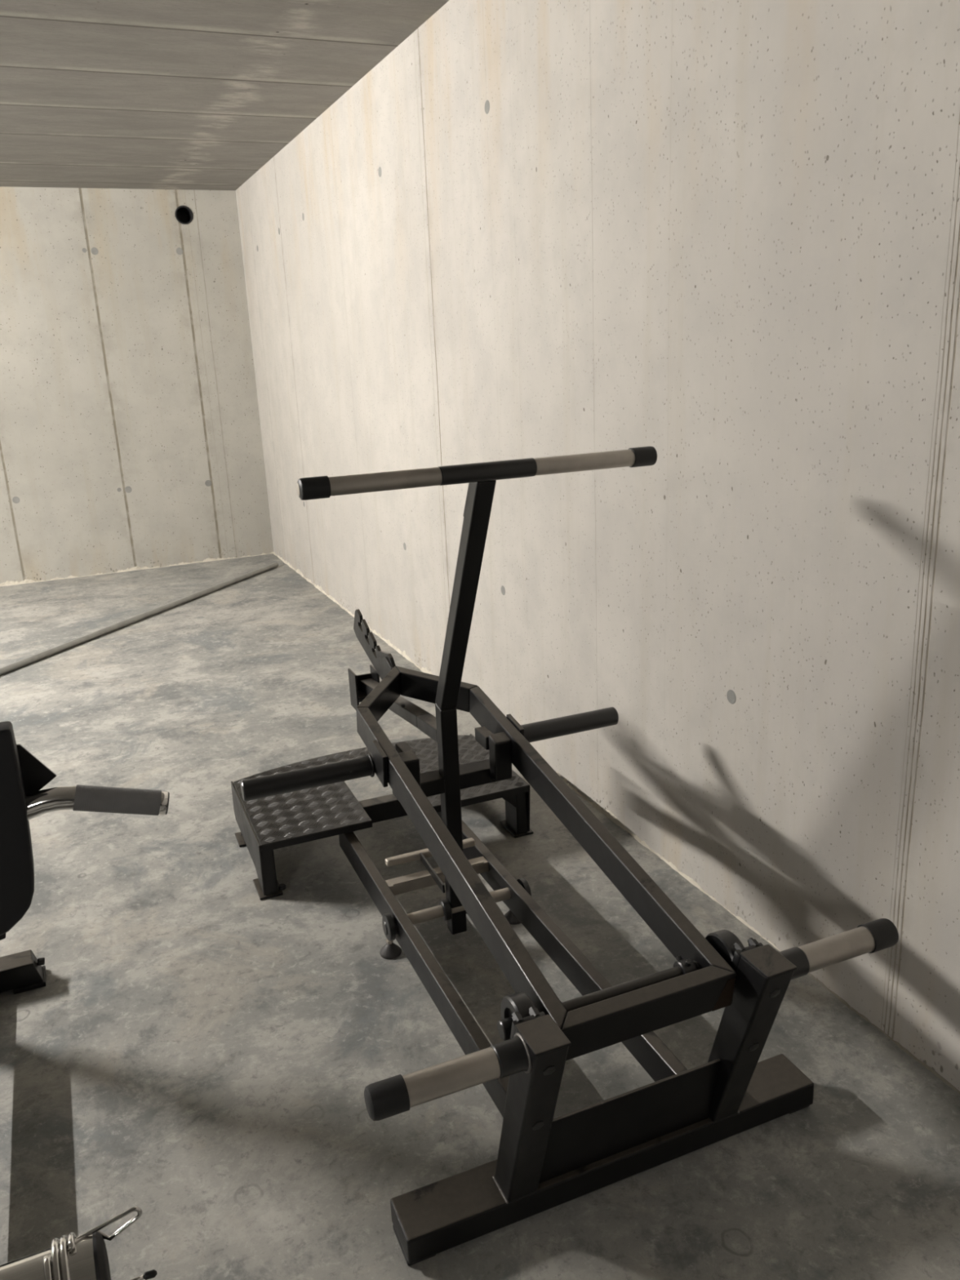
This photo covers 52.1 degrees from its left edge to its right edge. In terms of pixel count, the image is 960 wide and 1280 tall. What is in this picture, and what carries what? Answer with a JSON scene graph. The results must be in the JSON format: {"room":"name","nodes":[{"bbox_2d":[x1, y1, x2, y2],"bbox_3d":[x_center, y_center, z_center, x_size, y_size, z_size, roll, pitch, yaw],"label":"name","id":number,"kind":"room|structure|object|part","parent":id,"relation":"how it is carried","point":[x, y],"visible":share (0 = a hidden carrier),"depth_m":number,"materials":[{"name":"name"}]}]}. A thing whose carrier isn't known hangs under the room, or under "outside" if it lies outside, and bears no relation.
{"room":"gym","nodes":[
{"label":"gym","id":0,"kind":"room"},
{"bbox_2d":[0,1231,111,1279],"bbox_3d":[-0.552,0.941,0.678,0.526,1.060,0.520,3,18,19],"label":"barbell","id":1,"kind":"object","parent":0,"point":[89,1260],"visible":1,"depth_m":0.66,"materials":[{"name":"silver metal"}]},
{"bbox_2d":[43,1206,157,1279],"bbox_3d":[-0.262,0.437,0.682,0.069,0.066,0.062,-9,18,-22],"label":"spring collar","id":2,"kind":"object","parent":1,"relation":"attached to","point":[72,1239],"visible":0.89,"depth_m":0.67,"materials":[{"name":"silver metal"}]},
{"bbox_3d":[-0.253,0.444,0.657,0.060,0.017,0.004,-11,18,-25],"label":"handle","id":3,"kind":"part","parent":2,"relation":"part of","materials":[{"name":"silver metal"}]},
{"bbox_2d":[0,186,273,583],"bbox_3d":[-6.715,-1.309,6.076,11.100,2.828,0.251,-9,18,-22],"label":"wall","id":4,"kind":"structure","parent":0,"point":[131,432],"depth_m":7.55,"materials":[{"name":"concrete"}]},
{"bbox_2d":[0,551,273,586],"bbox_3d":[-4.311,-0.326,7.285,5.600,0.046,0.016,-9,18,-22],"label":"trim","id":5,"kind":"structure","parent":4,"relation":"attached to","point":[6,583],"depth_m":7.88,"materials":[{"name":"beige concrete"}]},
{"bbox_2d":[174,205,193,224],"bbox_3d":[-2.283,-3.240,7.529,0.132,0.132,0.240,-9,18,-22],"label":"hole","id":6,"kind":"object","parent":4,"relation":"attached to","point":[184,215],"visible":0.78,"depth_m":7.55,"materials":[{"name":"black plastic"}]},
{"bbox_2d":[0,0,448,190],"bbox_3d":[-3.596,-0.798,-1.423,11.100,0.200,16.242,-9,18,-22],"label":"ceiling","id":7,"kind":"structure","parent":0,"point":[191,95],"depth_m":4.48,"materials":[{"name":"wood"}]},
{"bbox_2d":[0,553,959,1279],"bbox_3d":[-3.463,2.101,-0.558,11.100,0.200,16.242,-9,18,-22],"label":"floor","id":8,"kind":"structure","parent":0,"point":[199,1053],"depth_m":2.41,"materials":[{"name":"concrete"}]},
{"bbox_2d":[0,720,169,994],"bbox_3d":[-1.024,0.662,2.083,0.924,0.832,1.564,-18,22,-41],"label":"machine","id":9,"kind":"object","parent":8,"relation":"on","point":[23,775],"visible":1,"depth_m":2.28,"materials":[{"name":"black metal"}]},
{"bbox_3d":[-1.093,0.309,2.284,0.195,0.180,0.008,-9,18,-22],"label":"handle plate","id":10,"kind":"part","parent":9,"relation":"part of","materials":[{"name":"black metal"}]},
{"bbox_3d":[-0.946,0.389,2.314,0.353,0.105,0.058,-7,17,-16],"label":"handle","id":11,"kind":"part","parent":9,"relation":"part of","materials":[{"name":"silver metal"}]},
{"bbox_2d":[0,562,278,675],"bbox_3d":[-2.327,-0.051,6.068,0.038,0.038,3.893,4,18,21],"label":"pipe","id":12,"kind":"object","parent":8,"relation":"on","point":[32,659],"visible":1,"depth_m":6.23,"materials":[{"name":"grey metal"}]},
{"bbox_2d":[231,446,898,1266],"bbox_3d":[-0.086,0.197,2.556,1.064,1.371,2.110,-9,18,-21],"label":"machine","id":13,"kind":"object","parent":8,"relation":"on","point":[544,1162],"visible":1,"depth_m":2.02,"materials":[{"name":"black metal"}]},
{"bbox_3d":[-0.807,0.687,3.411,0.071,0.008,0.100,-9,18,-21],"label":"foot plate","id":14,"kind":"part","parent":13,"relation":"part of","materials":[{"name":"black metal"}]},
{"bbox_3d":[-0.764,0.639,3.226,0.006,0.178,0.540,-9,18,-21],"label":"plate","id":15,"kind":"part","parent":13,"relation":"part of","materials":[{"name":"black metal"}]},
{"bbox_3d":[-0.667,0.776,3.089,0.071,0.008,0.126,-9,18,-21],"label":"foot plate","id":16,"kind":"part","parent":13,"relation":"part of","materials":[{"name":"black metal"}]},
{"bbox_3d":[-0.665,0.689,3.055,0.039,0.178,0.096,-9,18,-21],"label":"platform leg","id":17,"kind":"part","parent":13,"relation":"part of","materials":[{"name":"black metal"}]},
{"bbox_3d":[-0.339,0.026,3.133,0.010,0.184,0.431,-9,18,-21],"label":"hook plate","id":18,"kind":"part","parent":13,"relation":"part of","materials":[{"name":"black metal"}]},
{"bbox_3d":[-0.359,0.480,3.375,0.894,0.008,0.583,-9,18,-21],"label":"footrest plate","id":19,"kind":"part","parent":13,"relation":"part of","materials":[{"name":"black metal"}]},
{"bbox_3d":[-0.288,0.096,3.009,0.006,0.098,0.136,-9,18,-21],"label":"doubler plate","id":20,"kind":"part","parent":13,"relation":"part of","materials":[{"name":"black metal"}]},
{"bbox_3d":[-0.246,0.818,2.714,0.032,0.050,0.028,-9,18,-21],"label":"threaded stem","id":21,"kind":"part","parent":13,"relation":"part of","materials":[{"name":"metal"}]},
{"bbox_3d":[-0.160,0.807,2.532,0.031,0.082,1.465,-9,18,-21],"label":"rail","id":22,"kind":"part","parent":13,"relation":"part of","materials":[{"name":"black metal"}]},
{"bbox_3d":[0.065,0.504,3.550,0.006,0.178,0.540,-9,18,-21],"label":"plate","id":23,"kind":"part","parent":13,"relation":"part of","materials":[{"name":"black metal"}]},
{"bbox_3d":[0.094,0.566,3.351,0.102,0.178,0.096,-9,18,-21],"label":"platform leg","id":24,"kind":"part","parent":13,"relation":"part of","materials":[{"name":"black metal"}]},
{"bbox_3d":[0.126,0.648,3.398,0.071,0.008,0.126,-9,18,-21],"label":"foot plate","id":25,"kind":"part","parent":13,"relation":"part of","materials":[{"name":"black metal"}]},
{"bbox_3d":[0.025,0.393,2.353,0.365,0.297,1.429,-9,18,-21],"label":"lever frame","id":26,"kind":"part","parent":13,"relation":"part of","materials":[{"name":"black metal"}]},
{"bbox_3d":[0.150,0.757,2.653,0.031,0.082,1.465,-9,18,-21],"label":"rail","id":27,"kind":"part","parent":13,"relation":"part of","materials":[{"name":"black metal"}]},
{"bbox_3d":[0.288,0.930,1.902,0.392,0.170,0.046,-9,18,-21],"label":"gusset plate","id":28,"kind":"part","parent":13,"relation":"part of","materials":[{"name":"black metal"}]},
{"bbox_2d":[235,0,959,1090],"bbox_3d":[1.440,-0.176,1.020,0.251,2.828,15.742,-9,18,-22],"label":"wall","id":29,"kind":"structure","parent":0,"point":[721,237],"depth_m":2.70,"materials":[{"name":"concrete"}]},
{"bbox_2d":[273,551,780,951],"bbox_3d":[-0.462,0.042,5.457,0.017,0.046,6.492,-9,18,-22],"label":"trim","id":30,"kind":"structure","parent":29,"relation":"attached to","point":[607,813],"depth_m":3.48,"materials":[{"name":"beige concrete"}]},
{"bbox_2d":[808,973,959,1093],"bbox_3d":[1.382,1.192,1.379,0.013,0.010,2.750,-9,18,-22],"label":"trim","id":31,"kind":"structure","parent":29,"relation":"attached to","point":[811,975],"depth_m":2.29,"materials":[{"name":"grey concrete"}]}
]}

